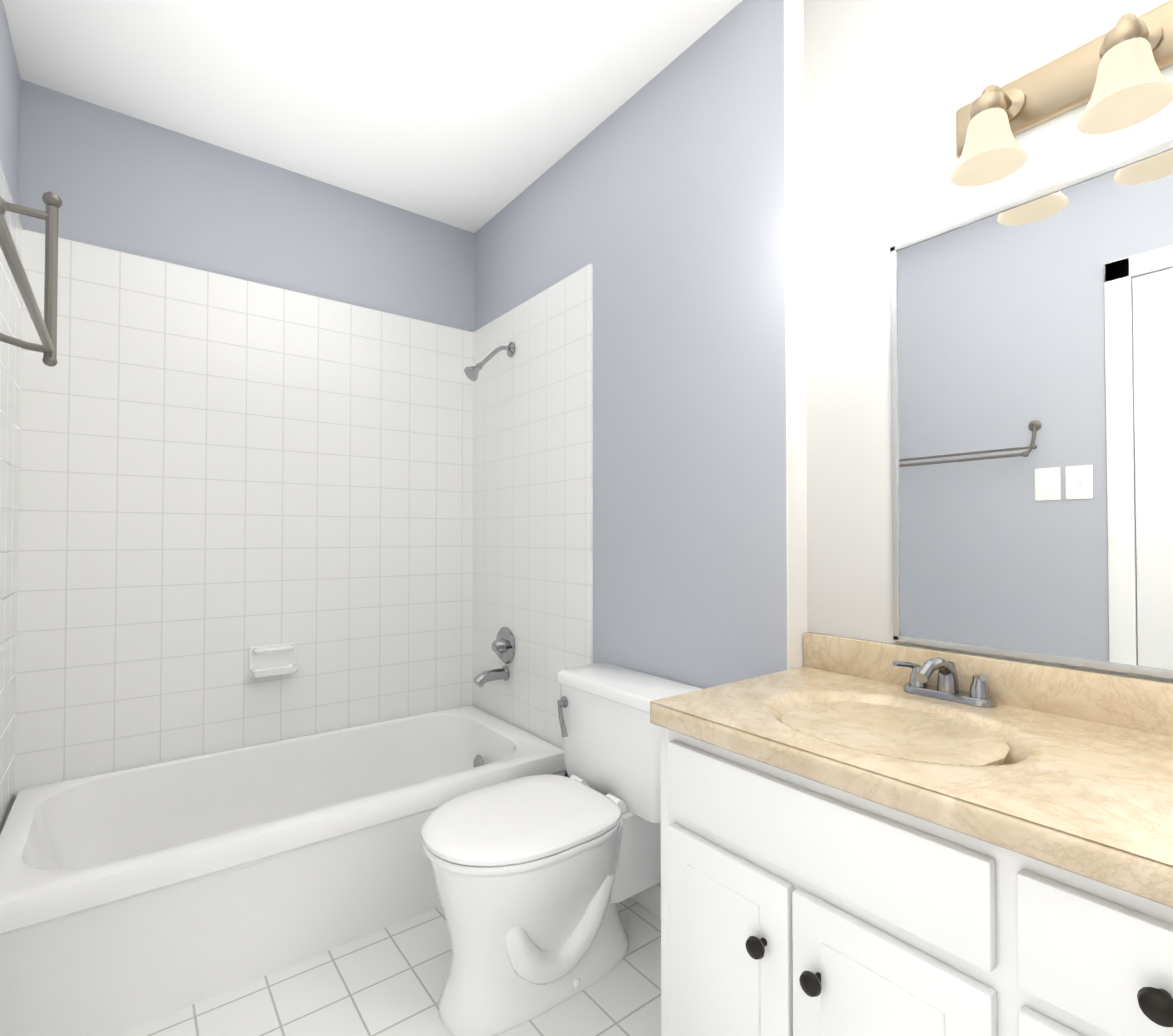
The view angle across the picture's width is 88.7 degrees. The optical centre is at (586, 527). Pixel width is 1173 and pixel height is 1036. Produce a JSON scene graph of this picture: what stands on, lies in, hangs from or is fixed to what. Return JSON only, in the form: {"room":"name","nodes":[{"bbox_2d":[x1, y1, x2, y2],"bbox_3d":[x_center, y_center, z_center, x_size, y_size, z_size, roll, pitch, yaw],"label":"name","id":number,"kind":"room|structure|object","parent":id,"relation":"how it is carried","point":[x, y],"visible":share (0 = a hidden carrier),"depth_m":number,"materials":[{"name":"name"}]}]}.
{"room":"bathroom","nodes":[
{"label":"bathroom","id":0,"kind":"room"},
{"bbox_2d":[0,0,20,216],"bbox_3d":[-0.661,-0.135,0.344,0.100,2.500,3.600,1,-1,-38],"label":"wall","id":1,"kind":"structure","parent":0,"point":[10,86],"depth_m":1.66,"materials":[{"name":"grey paint"}]},
{"bbox_2d":[0,163,22,829],"bbox_3d":[-1.446,-0.037,1.454,0.010,1.740,0.860,1,-1,-38],"label":"wall tile","id":2,"kind":"structure","parent":1,"relation":"attached to","point":[10,321],"depth_m":1.65,"materials":[{"name":"white tile"}]},
{"bbox_2d":[0,191,61,366],"bbox_3d":[-0.808,-0.431,0.763,0.174,0.302,0.605,1,-1,-38],"label":"towel rail","id":3,"kind":"object","parent":1,"relation":"attached to","point":[46,328],"visible":1,"depth_m":1.02,"materials":[{"name":"silver metal"}]},
{"bbox_2d":[19,79,474,331],"bbox_3d":[-1.035,-0.102,2.389,2.000,2.500,0.100,1,-1,-38],"label":"wall","id":4,"kind":"structure","parent":0,"point":[115,180],"depth_m":2.15,"materials":[{"name":"grey paint"}]},
{"bbox_2d":[14,229,472,796],"bbox_3d":[-1.113,-0.024,2.259,1.520,1.740,0.010,1,-1,-38],"label":"wall tile","id":5,"kind":"structure","parent":4,"relation":"attached to","point":[220,475],"depth_m":2.12,"materials":[{"name":"white tile"}]},
{"bbox_2d":[249,642,297,677],"bbox_3d":[-1.130,0.487,2.175,0.156,0.115,0.084,1,-1,-38],"label":"soap dish","id":6,"kind":"object","parent":5,"relation":"attached to","point":[271,660],"visible":1,"depth_m":2.18,"materials":[{"name":"white ceramic"}]},
{"bbox_2d":[3,0,741,232],"bbox_3d":[0.062,-1.425,0.983,2.000,0.100,3.700,1,-1,-38],"label":"ceiling","id":7,"kind":"structure","parent":0,"point":[473,116],"depth_m":1.80,"materials":[{"name":"white paint"}]},
{"bbox_2d":[115,897,660,1035],"bbox_3d":[0.062,1.175,0.942,2.000,0.100,3.700,1,-1,-38],"label":"floor","id":8,"kind":"structure","parent":0,"point":[391,980],"depth_m":1.45,"materials":[{"name":"tile"}]},
{"bbox_2d":[0,705,565,1035],"bbox_3d":[-0.875,0.958,1.934,1.496,0.365,0.766,1,-1,-38],"label":"bathtub","id":9,"kind":"object","parent":8,"relation":"on","point":[132,898],"visible":0.81,"depth_m":1.60,"materials":[{"name":"white ceramic"}]},
{"bbox_2d":[421,663,701,1035],"bbox_3d":[-0.077,0.783,1.560,0.706,0.702,0.476,1,-1,-38],"label":"toilet","id":10,"kind":"object","parent":8,"relation":"on","point":[537,878],"visible":0.96,"depth_m":1.44,"materials":[{"name":"white ceramic"}]},
{"bbox_2d":[650,632,1172,1035],"bbox_3d":[0.757,0.682,0.732,0.560,0.880,1.426,1,-1,-38],"label":"bathroom vanity","id":11,"kind":"object","parent":8,"relation":"on","point":[860,837],"visible":1,"depth_m":0.86,"materials":[{"name":"white wood"}]},
{"bbox_2d":[474,0,786,884],"bbox_3d":[0.133,-0.105,2.198,0.380,2.500,1.627,1,-1,-38],"label":"wall","id":12,"kind":"structure","parent":0,"point":[658,200],"depth_m":1.70,"materials":[{"name":"grey paint"}]},
{"bbox_2d":[472,263,592,748],"bbox_3d":[-0.247,-0.023,2.372,0.010,1.740,0.866,1,-1,-38],"label":"wall tile","id":13,"kind":"structure","parent":12,"relation":"attached to","point":[532,588],"depth_m":2.30,"materials":[{"name":"white tile"}]},
{"bbox_2d":[464,342,514,380],"bbox_3d":[-0.388,-0.665,2.385,0.206,0.186,0.061,1,-1,-38],"label":"shower head","id":14,"kind":"object","parent":13,"relation":"attached to","point":[471,373],"visible":1,"depth_m":2.37},
{"bbox_2d":[473,627,514,686],"bbox_3d":[-0.387,0.523,2.415,0.145,0.230,0.153,1,-1,-38],"label":"tub faucet","id":15,"kind":"object","parent":13,"relation":"attached to","point":[503,646],"visible":1,"depth_m":2.42,"materials":[{"name":"silver metal"}]},
{"bbox_2d":[631,884,660,918],"bbox_3d":[0.246,1.092,1.711,0.012,0.090,0.745,1,-1,-38],"label":"baseboard","id":16,"kind":"structure","parent":12,"relation":"attached to","point":[649,899],"depth_m":1.76,"materials":[{"name":"white"}]},
{"bbox_2d":[784,0,806,669],"bbox_3d":[0.512,-0.117,1.460,0.079,2.500,0.004,1,-1,-38],"label":"trim","id":17,"kind":"structure","parent":12,"relation":"attached to","point":[795,318],"depth_m":1.46,"materials":[{"name":"white"}]},
{"bbox_2d":[804,0,1172,682],"bbox_3d":[1.262,-0.128,0.795,0.300,2.500,1.973,1,-1,-38],"label":"wall","id":18,"kind":"structure","parent":0,"point":[892,88],"depth_m":1.35,"materials":[{"name":"white paint"}]},
{"bbox_2d":[890,140,1172,678],"bbox_3d":[1.022,-0.192,0.853,0.009,0.864,1.159,1,-1,-38],"label":"mirror","id":19,"kind":"object","parent":18,"relation":"attached to","point":[1031,334],"visible":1,"depth_m":1.09,"materials":[{"name":"clear glass"}]},
{"bbox_2d":[950,0,1172,186],"bbox_3d":[0.965,-0.745,0.796,0.178,0.201,0.920,1,-1,-38],"label":"sconce","id":20,"kind":"object","parent":18,"relation":"attached to","point":[1114,78],"visible":0.98,"depth_m":1.03,"materials":[{"name":"beige glass"}]}
]}

